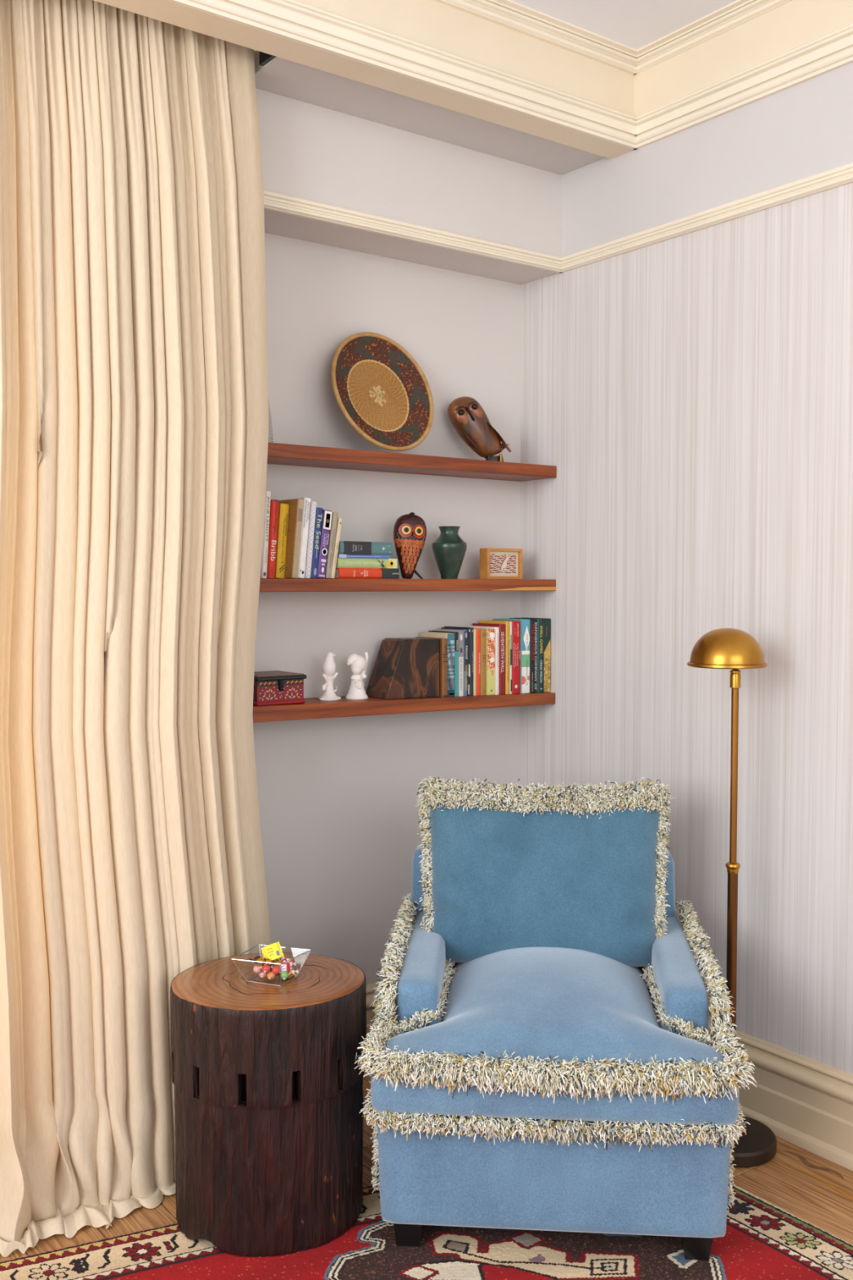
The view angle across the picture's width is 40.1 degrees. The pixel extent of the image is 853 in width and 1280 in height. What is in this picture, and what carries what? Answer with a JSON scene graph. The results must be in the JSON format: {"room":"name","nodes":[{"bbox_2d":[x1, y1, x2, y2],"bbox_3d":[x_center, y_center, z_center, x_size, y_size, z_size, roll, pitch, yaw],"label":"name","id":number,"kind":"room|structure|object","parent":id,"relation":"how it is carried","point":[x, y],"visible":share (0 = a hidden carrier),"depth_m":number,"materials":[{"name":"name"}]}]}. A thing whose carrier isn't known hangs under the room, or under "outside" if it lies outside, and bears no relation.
{"room":"living room","nodes":[
{"label":"living room","id":0,"kind":"room"},
{"bbox_2d":[253,232,521,985],"bbox_3d":[-0.278,-0.112,3.400,1.370,2.700,0.100,-2,3,-37],"label":"wall","id":1,"kind":"structure","parent":0,"point":[337,797],"depth_m":3.42,"materials":[{"name":"grey paint"}]},
{"bbox_2d":[365,978,398,1037],"bbox_3d":[-0.235,1.134,3.402,1.370,0.212,0.050,-2,3,-37],"label":"baseboard","id":2,"kind":"structure","parent":1,"relation":"attached to","point":[369,993],"depth_m":3.45,"materials":[{"name":"paint"}]},
{"bbox_2d":[252,692,555,722],"bbox_3d":[-0.196,0.184,3.305,1.367,0.065,0.169,-2,3,-37],"label":"wall shelf","id":3,"kind":"object","parent":1,"relation":"attached to","point":[313,708],"visible":0.46,"depth_m":3.27,"materials":[{"name":"red wood"}]},
{"bbox_2d":[253,670,306,706],"bbox_3d":[-0.424,0.129,3.135,0.152,0.080,0.155,-2,3,-37],"label":"box","id":4,"kind":"object","parent":3,"relation":"on","point":[277,687],"visible":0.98,"depth_m":3.08,"materials":[{"name":"red wood"}]},
{"bbox_2d":[318,651,341,701],"bbox_3d":[-0.271,0.100,3.238,0.065,0.135,0.058,-2,3,-37],"label":"gnome figurine","id":5,"kind":"object","parent":3,"relation":"on","point":[329,675],"visible":1,"depth_m":3.23,"materials":[{"name":"white ceramic"}]},
{"bbox_2d":[321,682,327,690],"bbox_3d":[-0.283,0.129,3.224,0.017,0.022,0.016,-2,3,-37],"label":"flower","id":6,"kind":"object","parent":5,"relation":"on","point":[324,687],"depth_m":3.22,"materials":[{"name":"white ceramic"}]},
{"bbox_2d":[345,652,368,699],"bbox_3d":[-0.196,0.100,3.294,0.065,0.132,0.063,0,3,-3],"label":"gnome figurine","id":7,"kind":"object","parent":3,"relation":"on","point":[357,663],"visible":1,"depth_m":3.28,"materials":[{"name":"white ceramic"}]},
{"bbox_2d":[354,679,361,688],"bbox_3d":[-0.192,0.124,3.276,0.021,0.028,0.011,-1,3,-22],"label":"flower","id":8,"kind":"object","parent":7,"relation":"on","point":[357,682],"depth_m":3.28,"materials":[{"name":"white ceramic"}]},
{"bbox_2d":[365,637,439,699],"bbox_3d":[-0.070,0.082,3.388,0.188,0.172,0.110,-2,3,-37],"label":"bookend","id":9,"kind":"object","parent":3,"relation":"on","point":[405,668],"visible":0.91,"depth_m":3.35,"materials":[{"name":"brown wood"}]},
{"bbox_2d":[415,636,448,697],"bbox_3d":[0.016,0.079,3.454,0.020,0.171,0.136,-2,3,-37],"label":"book","id":10,"kind":"object","parent":3,"relation":"on","point":[443,654],"visible":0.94,"depth_m":3.40,"materials":[{"name":"paper"}]},
{"bbox_2d":[419,631,454,697],"bbox_3d":[0.032,0.071,3.474,0.028,0.186,0.136,-2,3,-37],"label":"book","id":11,"kind":"object","parent":3,"relation":"on","point":[450,636],"visible":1,"depth_m":3.42,"materials":[{"name":"paper"}]},
{"bbox_2d":[428,630,458,696],"bbox_3d":[0.051,0.069,3.485,0.015,0.190,0.131,-2,3,-37],"label":"book","id":12,"kind":"object","parent":3,"relation":"on","point":[456,642],"visible":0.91,"depth_m":3.43,"materials":[{"name":"paper"}]},
{"bbox_2d":[432,629,463,696],"bbox_3d":[0.063,0.067,3.494,0.016,0.194,0.131,-2,3,-37],"label":"book","id":13,"kind":"object","parent":3,"relation":"on","point":[460,633],"visible":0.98,"depth_m":3.44,"materials":[{"name":"paper"}]},
{"bbox_2d":[436,628,467,696],"bbox_3d":[0.077,0.066,3.504,0.017,0.196,0.131,-2,3,-37],"label":"book","id":14,"kind":"object","parent":3,"relation":"on","point":[465,632],"visible":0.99,"depth_m":3.45,"materials":[{"name":"paper"}]},
{"bbox_2d":[441,626,470,696],"bbox_3d":[0.088,0.064,3.512,0.010,0.200,0.131,-2,3,-37],"label":"book","id":15,"kind":"object","parent":3,"relation":"on","point":[468,629],"visible":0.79,"depth_m":3.46,"materials":[{"name":"paper"}]},
{"bbox_2d":[444,626,473,695],"bbox_3d":[0.097,0.062,3.519,0.013,0.203,0.131,-2,3,-37],"label":"book","id":16,"kind":"object","parent":3,"relation":"on","point":[471,628],"visible":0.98,"depth_m":3.47,"materials":[{"name":"paper"}]},
{"bbox_2d":[473,628,475,695],"bbox_3d":[0.106,0.064,3.526,0.010,0.199,0.130,-2,3,-37],"label":"book","id":17,"kind":"object","parent":3,"relation":"on","point":[474,629],"visible":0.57,"depth_m":3.47,"materials":[{"name":"paper"}]},
{"bbox_2d":[473,627,480,695],"bbox_3d":[0.118,0.063,3.534,0.017,0.200,0.131,-2,3,-37],"label":"book","id":18,"kind":"object","parent":3,"relation":"on","point":[477,630],"visible":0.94,"depth_m":3.48,"materials":[{"name":"paper"}]},
{"bbox_2d":[480,628,486,695],"bbox_3d":[0.134,0.064,3.546,0.022,0.199,0.131,-2,3,-37],"label":"book","id":19,"kind":"object","parent":3,"relation":"on","point":[483,631],"visible":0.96,"depth_m":3.49,"materials":[{"name":"paper"}]},
{"bbox_2d":[467,626,498,694],"bbox_3d":[0.175,0.061,3.578,0.018,0.204,0.133,-2,3,-37],"label":"book","id":20,"kind":"object","parent":3,"relation":"on","point":[496,628],"visible":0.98,"depth_m":3.52,"materials":[{"name":"paper"}]},
{"bbox_2d":[474,627,494,694],"bbox_3d":[0.156,0.063,3.563,0.031,0.199,0.131,-2,3,-37],"label":"book","id":21,"kind":"object","parent":3,"relation":"on","point":[490,632],"visible":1,"depth_m":3.51,"materials":[{"name":"paper"}]},
{"bbox_2d":[472,622,505,694],"bbox_3d":[0.193,0.056,3.591,0.026,0.213,0.133,-2,3,-37],"label":"book","id":22,"kind":"object","parent":3,"relation":"on","point":[501,626],"visible":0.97,"depth_m":3.54,"materials":[{"name":"paper"}]},
{"bbox_2d":[479,620,509,693],"bbox_3d":[0.210,0.052,3.603,0.015,0.222,0.133,-2,3,-37],"label":"book","id":23,"kind":"object","parent":3,"relation":"on","point":[507,623],"visible":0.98,"depth_m":3.55,"materials":[{"name":"paper"}]},
{"bbox_2d":[498,620,520,693],"bbox_3d":[0.237,0.051,3.624,0.036,0.222,0.134,-2,3,-37],"label":"book","id":24,"kind":"object","parent":3,"relation":"on","point":[516,625],"visible":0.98,"depth_m":3.57,"materials":[{"name":"paper"}]},
{"bbox_2d":[509,621,512,693],"bbox_3d":[0.219,0.052,3.610,0.008,0.221,0.133,-2,3,-37],"label":"book","id":25,"kind":"object","parent":3,"relation":"on","point":[510,622],"visible":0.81,"depth_m":3.56,"materials":[{"name":"paper"}]},
{"bbox_2d":[493,617,529,693],"bbox_3d":[0.265,0.048,3.646,0.034,0.228,0.135,-2,3,-37],"label":"book","id":26,"kind":"object","parent":3,"relation":"on","point":[525,623],"visible":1,"depth_m":3.59,"materials":[{"name":"paper"}]},
{"bbox_2d":[509,617,542,693],"bbox_3d":[0.315,0.047,3.683,0.023,0.230,0.136,-2,3,-37],"label":"book","id":27,"kind":"object","parent":3,"relation":"on","point":[540,621],"visible":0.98,"depth_m":3.63,"materials":[{"name":"paper"}]},
{"bbox_2d":[529,619,537,693],"bbox_3d":[0.292,0.048,3.666,0.032,0.227,0.135,-2,3,-37],"label":"book","id":28,"kind":"object","parent":3,"relation":"on","point":[533,623],"visible":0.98,"depth_m":3.61,"materials":[{"name":"paper"}]},
{"bbox_2d":[521,617,551,692],"bbox_3d":[0.337,0.046,3.700,0.029,0.231,0.137,-2,3,-37],"label":"book","id":29,"kind":"object","parent":3,"relation":"on","point":[546,621],"visible":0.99,"depth_m":3.64,"materials":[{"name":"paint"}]},
{"bbox_2d":[259,577,555,591],"bbox_3d":[-0.196,-0.155,3.289,1.367,0.035,0.170,-2,3,-37],"label":"wall shelf","id":30,"kind":"object","parent":1,"relation":"attached to","point":[266,584],"visible":0.66,"depth_m":3.27,"materials":[{"name":"red wood"}]},
{"bbox_2d":[260,490,271,577],"bbox_3d":[-0.456,-0.280,3.129,0.031,0.231,0.116,-2,3,-37],"label":"book","id":31,"kind":"object","parent":30,"relation":"on","point":[268,494],"visible":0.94,"depth_m":3.08,"materials":[{"name":"paper"}]},
{"bbox_2d":[266,499,279,578],"bbox_3d":[-0.437,-0.270,3.140,0.037,0.209,0.111,-2,3,-37],"label":"book","id":32,"kind":"object","parent":30,"relation":"on","point":[273,516],"visible":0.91,"depth_m":3.10,"materials":[{"name":"paper"}]},
{"bbox_2d":[275,503,288,578],"bbox_3d":[-0.414,-0.266,3.158,0.042,0.200,0.111,-2,3,-37],"label":"book","id":33,"kind":"object","parent":30,"relation":"on","point":[283,508],"visible":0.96,"depth_m":3.11,"materials":[{"name":"paper"}]},
{"bbox_2d":[279,498,303,578],"bbox_3d":[-0.383,-0.272,3.156,0.038,0.212,0.141,-2,3,-37],"label":"book","id":34,"kind":"object","parent":30,"relation":"on","point":[295,506],"visible":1,"depth_m":3.10,"materials":[{"name":"paper"}]},
{"bbox_2d":[284,497,311,578],"bbox_3d":[-0.364,-0.274,3.167,0.043,0.215,0.136,-2,3,-37],"label":"book","id":35,"kind":"object","parent":30,"relation":"on","point":[307,501],"visible":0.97,"depth_m":3.11,"materials":[{"name":"paper"}]},
{"bbox_2d":[304,501,316,578],"bbox_3d":[-0.349,-0.271,3.179,0.035,0.206,0.136,-2,3,-37],"label":"book","id":36,"kind":"object","parent":30,"relation":"on","point":[313,507],"visible":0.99,"depth_m":3.12,"materials":[{"name":"paper"}]},
{"bbox_2d":[309,506,323,578],"bbox_3d":[-0.332,-0.263,3.188,0.041,0.191,0.131,-2,3,-37],"label":"book","id":37,"kind":"object","parent":30,"relation":"on","point":[318,517],"visible":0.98,"depth_m":3.13,"materials":[{"name":"paper"}]},
{"bbox_2d":[316,509,332,578],"bbox_3d":[-0.310,-0.261,3.201,0.047,0.186,0.126,-2,3,-37],"label":"book","id":38,"kind":"object","parent":30,"relation":"on","point":[326,514],"visible":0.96,"depth_m":3.15,"materials":[{"name":"paper"}]},
{"bbox_2d":[324,511,337,578],"bbox_3d":[-0.290,-0.259,3.213,0.040,0.180,0.121,-2,3,-37],"label":"book","id":39,"kind":"object","parent":30,"relation":"on","point":[335,515],"visible":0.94,"depth_m":3.17,"materials":[{"name":"paper"}]},
{"bbox_2d":[330,518,342,578],"bbox_3d":[-0.277,-0.252,3.220,0.037,0.165,0.116,-2,3,-37],"label":"book","id":40,"kind":"object","parent":30,"relation":"on","point":[339,520],"visible":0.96,"depth_m":3.17,"materials":[{"name":"paper"}]},
{"bbox_2d":[334,568,399,578],"bbox_3d":[-0.197,-0.187,3.295,0.200,0.029,0.136,-2,3,-37],"label":"book","id":41,"kind":"object","parent":30,"relation":"on","point":[340,573],"visible":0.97,"depth_m":3.24,"materials":[{"name":"paper"}]},
{"bbox_2d":[335,557,397,568],"bbox_3d":[-0.201,-0.215,3.290,0.196,0.027,0.136,-2,3,-37],"label":"book","id":42,"kind":"object","parent":41,"relation":"on","point":[340,562],"visible":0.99,"depth_m":3.23,"materials":[{"name":"paper"}]},
{"bbox_2d":[337,554,391,558],"bbox_3d":[-0.209,-0.233,3.284,0.172,0.010,0.136,-2,3,-37],"label":"book","id":43,"kind":"object","parent":42,"relation":"on","point":[340,556],"visible":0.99,"depth_m":3.22,"materials":[{"name":"paper"}]},
{"bbox_2d":[337,541,393,555],"bbox_3d":[-0.204,-0.257,3.286,0.175,0.036,0.136,-2,3,-37],"label":"book","id":44,"kind":"object","parent":43,"relation":"on","point":[359,548],"visible":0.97,"depth_m":3.23,"materials":[{"name":"paper"}]},
{"bbox_2d":[393,511,426,578],"bbox_3d":[-0.047,-0.272,3.366,0.097,0.196,0.077,-1,3,-13],"label":"owl figurine","id":45,"kind":"object","parent":30,"relation":"on","point":[410,531],"visible":1,"depth_m":3.35,"materials":[{"name":"paint"}]},
{"bbox_2d":[431,525,466,578],"bbox_3d":[0.068,-0.258,3.461,0.105,0.155,0.105,-2,3,-37],"label":"vase","id":46,"kind":"object","parent":30,"relation":"on","point":[449,549],"visible":0.94,"depth_m":3.43,"materials":[{"name":"green ceramic"}]},
{"bbox_2d":[479,547,522,579],"bbox_3d":[0.229,-0.233,3.579,0.140,0.094,0.040,-2,3,-37],"label":"picture frame","id":47,"kind":"object","parent":30,"relation":"on","point":[495,563],"visible":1,"depth_m":3.56,"materials":[{"name":"brown wood"}]},
{"bbox_2d":[489,554,515,573],"bbox_3d":[0.234,-0.233,3.572,0.105,0.057,0.001,-2,3,-37],"label":"print","id":48,"kind":"object","parent":47,"relation":"attached to","point":[499,563],"depth_m":3.57},
{"bbox_2d":[266,442,556,481],"bbox_3d":[-0.196,-0.504,3.272,1.367,0.036,0.169,-2,3,-37],"label":"wall shelf","id":49,"kind":"object","parent":1,"relation":"attached to","point":[282,454],"visible":0.58,"depth_m":3.29,"materials":[{"name":"red wood"}]},
{"bbox_2d":[267,389,274,443],"bbox_3d":[-0.494,-0.639,3.087,0.180,0.250,0.054,-2,3,-37],"label":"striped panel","id":50,"kind":"object","parent":49,"relation":"on","point":[271,437],"visible":0.02,"depth_m":3.13,"materials":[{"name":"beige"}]},
{"bbox_2d":[331,332,433,451],"bbox_3d":[-0.123,-0.707,3.319,0.342,0.348,0.130,-2,3,-37],"label":"basket tray","id":51,"kind":"object","parent":49,"relation":"on","point":[379,387],"visible":1,"depth_m":3.34,"materials":[{"name":"wicker"}]},
{"bbox_2d":[447,396,511,462],"bbox_3d":[0.162,-0.634,3.531,0.200,0.200,0.084,-1,3,-13],"label":"owl","id":52,"kind":"object","parent":49,"relation":"on","point":[468,417],"visible":0.98,"depth_m":3.50,"materials":[{"name":"brown wood"}]},
{"bbox_2d":[255,88,562,284],"bbox_3d":[-0.192,-1.282,3.229,1.370,0.346,0.186,-2,3,-37],"label":"wall","id":53,"kind":"structure","parent":0,"point":[311,152],"depth_m":3.23,"materials":[{"name":"grey paint"}]},
{"bbox_2d":[263,189,562,273],"bbox_3d":[-0.133,-1.126,3.156,1.370,0.046,0.022,-2,3,-37],"label":"trim","id":54,"kind":"structure","parent":53,"relation":"attached to","point":[273,201],"depth_m":3.21,"materials":[{"name":"beige paint"}]},
{"bbox_2d":[0,1071,852,1261],"bbox_3d":[-0.241,1.361,1.473,3.890,0.061,3.346,-2,3,-37],"label":"floor","id":55,"kind":"structure","parent":0,"point":[811,1187],"depth_m":2.68,"materials":[{"name":"brown wood"}]},
{"bbox_2d":[0,1183,852,1279],"bbox_3d":[0.023,1.299,2.075,2.288,0.007,1.320,-1,3,-22],"label":"patterned rug","id":56,"kind":"object","parent":55,"relation":"on","point":[762,1240],"visible":0.48,"depth_m":2.43,"materials":[{"name":"fabric"}]},
{"bbox_2d":[169,951,366,1257],"bbox_3d":[-0.348,1.008,2.589,0.438,0.525,0.391,0,3,-8],"label":"table","id":57,"kind":"object","parent":56,"relation":"on","point":[268,1091],"visible":0.96,"depth_m":2.43,"materials":[{"name":"black wood"}]},
{"bbox_2d":[231,944,311,986],"bbox_3d":[-0.341,0.719,2.569,0.142,0.056,0.112,1,3,18],"label":"glass bowl","id":58,"kind":"object","parent":57,"relation":"on","point":[309,950],"visible":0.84,"depth_m":2.55,"materials":[{"name":"clear glass"}]},
{"bbox_2d":[253,964,262,973],"bbox_3d":[-0.370,0.719,2.553,0.018,0.018,0.026,-1,3,-23],"label":"candy","id":59,"kind":"object","parent":58,"relation":"in","point":[255,969],"visible":1,"depth_m":2.55,"materials":[{"name":"pink food"}]},
{"bbox_2d":[248,955,266,964],"bbox_3d":[-0.370,0.706,2.576,0.045,0.020,0.019,1,3,22],"label":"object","id":60,"kind":"object","parent":58,"relation":"in","point":[256,957],"visible":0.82,"depth_m":2.57,"materials":[{"name":"brown plastic"}]},
{"bbox_2d":[255,956,265,966],"bbox_3d":[-0.363,0.704,2.564,0.019,0.018,0.045,0,3,7],"label":"candy","id":61,"kind":"object","parent":58,"relation":"in","point":[261,958],"visible":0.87,"depth_m":2.56,"materials":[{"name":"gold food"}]},
{"bbox_2d":[258,969,266,977],"bbox_3d":[-0.359,0.733,2.560,0.019,0.018,0.027,1,3,24],"label":"candy","id":62,"kind":"object","parent":58,"relation":"in","point":[262,975],"visible":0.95,"depth_m":2.55,"materials":[{"name":"pink food"}]},
{"bbox_2d":[262,964,270,973],"bbox_3d":[-0.350,0.718,2.549,0.019,0.018,0.027,-1,3,-23],"label":"candy","id":63,"kind":"object","parent":58,"relation":"in","point":[265,968],"visible":1,"depth_m":2.54,"materials":[{"name":"red food"}]},
{"bbox_2d":[263,958,272,966],"bbox_3d":[-0.348,0.709,2.570,0.019,0.019,0.045,0,3,-3],"label":"candy","id":64,"kind":"object","parent":58,"relation":"in","point":[268,960],"visible":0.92,"depth_m":2.56,"materials":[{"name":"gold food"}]},
{"bbox_2d":[266,971,275,979],"bbox_3d":[-0.340,0.733,2.550,0.019,0.018,0.027,-1,3,-19],"label":"candy","id":65,"kind":"object","parent":58,"relation":"in","point":[270,975],"visible":1,"depth_m":2.54,"materials":[{"name":"orange food"}]},
{"bbox_2d":[261,942,283,960],"bbox_3d":[-0.341,0.690,2.580,0.049,0.041,0.023,-1,3,-13],"label":"packet","id":66,"kind":"object","parent":58,"relation":"in","point":[273,951],"visible":1,"depth_m":2.58,"materials":[{"name":"yellow plastic"}]},
{"bbox_2d":[270,960,282,966],"bbox_3d":[-0.325,0.717,2.571,0.045,0.019,0.018,0,3,-1],"label":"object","id":67,"kind":"object","parent":58,"relation":"in","point":[277,962],"visible":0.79,"depth_m":2.57,"materials":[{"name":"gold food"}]},
{"bbox_2d":[271,965,282,974],"bbox_3d":[-0.329,0.721,2.553,0.019,0.019,0.024,-3,4,-45],"label":"candy","id":68,"kind":"object","parent":58,"relation":"in","point":[276,969],"visible":0.98,"depth_m":2.55,"materials":[{"name":"red food"}]},
{"bbox_2d":[280,956,286,961],"bbox_3d":[-0.322,0.715,2.598,0.039,0.021,0.014,1,3,20],"label":"peppermint","id":69,"kind":"object","parent":58,"relation":"in","point":[282,958],"visible":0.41,"depth_m":2.60,"materials":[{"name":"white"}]},
{"bbox_2d":[280,970,288,979],"bbox_3d":[-0.311,0.733,2.553,0.019,0.018,0.026,-2,3,-32],"label":"candy","id":70,"kind":"object","parent":58,"relation":"in","point":[284,975],"visible":0.91,"depth_m":2.55,"materials":[{"name":"green food"}]},
{"bbox_2d":[278,962,290,972],"bbox_3d":[-0.314,0.719,2.563,0.032,0.024,0.015,0,3,1],"label":"wrapper","id":71,"kind":"object","parent":58,"relation":"in","point":[285,966],"visible":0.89,"depth_m":2.56,"materials":[{"name":"red"}]},
{"bbox_2d":[276,971,297,978],"bbox_3d":[-0.307,0.734,2.563,0.045,0.018,0.019,1,3,11],"label":"candy","id":72,"kind":"object","parent":58,"relation":"in","point":[290,974],"visible":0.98,"depth_m":2.56,"materials":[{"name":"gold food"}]},
{"bbox_2d":[282,958,296,967],"bbox_3d":[-0.308,0.716,2.583,0.039,0.019,0.017,0,3,2],"label":"peppermint","id":73,"kind":"object","parent":58,"relation":"in","point":[286,959],"visible":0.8,"depth_m":2.58,"materials":[{"name":"white food"}]},
{"bbox_2d":[289,967,297,974],"bbox_3d":[-0.302,0.731,2.570,0.039,0.018,0.019,-1,3,-11],"label":"peppermint","id":74,"kind":"object","parent":58,"relation":"in","point":[291,969],"visible":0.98,"depth_m":2.57,"materials":[{"name":"white food"}]},
{"bbox_2d":[354,775,756,1260],"bbox_3d":[0.284,0.808,2.732,0.815,0.911,0.886,0,3,5],"label":"armchair","id":75,"kind":"object","parent":56,"relation":"on","point":[548,1063],"visible":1,"depth_m":2.46,"materials":[{"name":"blue fabric"}]},
{"bbox_2d":[429,794,660,967],"bbox_3d":[0.293,0.594,2.940,0.589,0.431,0.220,0,3,5],"label":"cushion","id":76,"kind":"object","parent":75,"relation":"on","point":[580,873],"depth_m":2.87,"materials":[{"name":"blue fabric"}]},
{"bbox_2d":[370,946,738,1125],"bbox_3d":[0.279,0.856,2.646,0.744,0.215,0.613,0,3,5],"label":"seat cushion","id":77,"kind":"object","parent":75,"relation":"on","point":[561,1010],"depth_m":2.45,"materials":[{"name":"blue fabric"}]},
{"bbox_2d":[687,627,777,1167],"bbox_3d":[0.756,0.616,2.882,0.226,1.293,0.226,-2,3,-37],"label":"floor lamp","id":78,"kind":"object","parent":55,"relation":"on","point":[726,648],"visible":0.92,"depth_m":2.85,"materials":[{"name":"brown metal"}]},
{"bbox_2d":[729,669,741,688],"bbox_3d":[0.756,0.087,2.857,0.026,0.063,0.026,-2,3,-37],"label":"socket","id":79,"kind":"object","parent":78,"relation":"attached to","point":[735,677],"depth_m":2.85,"materials":[{"name":"gold metal"}]},
{"bbox_2d":[254,49,604,175],"bbox_3d":[-1.046,-1.425,2.341,3.790,0.135,0.210,-2,3,-37],"label":"soffit","id":80,"kind":"object","parent":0,"point":[279,76],"visible":0.35,"depth_m":3.11,"materials":[{"name":"paint"}]},
{"bbox_2d":[259,51,275,66],"bbox_3d":[-0.913,-1.408,2.381,1.349,0.091,0.075,-2,3,-37],"label":"track","id":81,"kind":"object","parent":80,"relation":"attached to","point":[264,58],"visible":0.16,"depth_m":2.79,"materials":[{"name":"black metal"}]},
{"bbox_2d":[0,0,271,1257],"bbox_3d":[-0.898,-0.074,2.438,1.382,2.711,0.227,-2,3,-37],"label":"linen curtain","id":82,"kind":"object","parent":81,"relation":"hanging from","point":[134,393],"visible":0.81,"depth_m":2.60,"materials":[{"name":"beige fabric"}]},
{"bbox_2d":[511,0,737,49],"bbox_3d":[-0.070,-1.590,1.119,3.910,0.100,2.800,-2,3,-37],"label":"ceiling","id":83,"kind":"structure","parent":0,"point":[636,24],"depth_m":3.04,"materials":[{"name":"paint"}]},
{"bbox_2d":[519,62,852,1074],"bbox_3d":[1.288,-0.163,2.538,0.120,2.885,3.346,-2,3,-37],"label":"wall","id":84,"kind":"structure","parent":0,"point":[689,396],"depth_m":3.11,"materials":[{"name":"paper"}]},
{"bbox_2d":[93,0,634,159],"bbox_3d":[-0.956,-1.516,2.216,3.790,0.351,0.095,-2,3,-37],"label":"crown molding","id":85,"kind":"structure","parent":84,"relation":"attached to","point":[430,23],"depth_m":2.94,"materials":[{"name":"beige paint"}]},
{"bbox_2d":[164,0,637,150],"bbox_3d":[-0.921,-1.381,2.175,3.790,0.086,0.031,-2,3,-37],"label":"trim","id":86,"kind":"structure","parent":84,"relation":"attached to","point":[294,20],"depth_m":2.84,"materials":[{"name":"beige paint"}]},
{"bbox_2d":[433,0,636,75],"bbox_3d":[-0.917,-1.567,2.161,3.790,0.049,0.045,-2,3,-37],"label":"trim","id":87,"kind":"structure","parent":84,"relation":"attached to","point":[509,14],"depth_m":3.08,"materials":[{"name":"beige paint"}]},
{"bbox_2d":[557,162,852,273],"bbox_3d":[1.317,-1.087,2.343,0.022,0.046,3.070,-2,3,-37],"label":"trim","id":88,"kind":"structure","parent":84,"relation":"attached to","point":[842,175],"depth_m":3.08,"materials":[{"name":"beige paint"}]},
{"bbox_2d":[633,0,791,75],"bbox_3d":[1.401,-1.568,2.189,0.045,0.049,2.760,-2,3,-37],"label":"trim","id":89,"kind":"structure","parent":84,"relation":"attached to","point":[728,17],"depth_m":3.08,"materials":[{"name":"beige paint"}]},
{"bbox_2d":[633,22,852,150],"bbox_3d":[1.406,-1.382,2.202,0.031,0.086,2.760,-2,3,-37],"label":"trim","id":90,"kind":"structure","parent":84,"relation":"attached to","point":[833,51],"depth_m":2.97,"materials":[{"name":"beige paint"}]},
{"bbox_2d":[634,0,852,116],"bbox_3d":[1.413,-1.485,2.202,0.012,0.127,2.760,-2,3,-37],"label":"trim","id":91,"kind":"structure","parent":84,"relation":"attached to","point":[794,24],"depth_m":3.01,"materials":[{"name":"beige paint"}]},
{"bbox_2d":[708,1019,852,1170],"bbox_3d":[1.253,1.176,2.513,0.050,0.212,3.246,-2,3,-37],"label":"baseboard","id":92,"kind":"structure","parent":84,"relation":"attached to","point":[806,1103],"depth_m":2.93,"materials":[{"name":"paint"}]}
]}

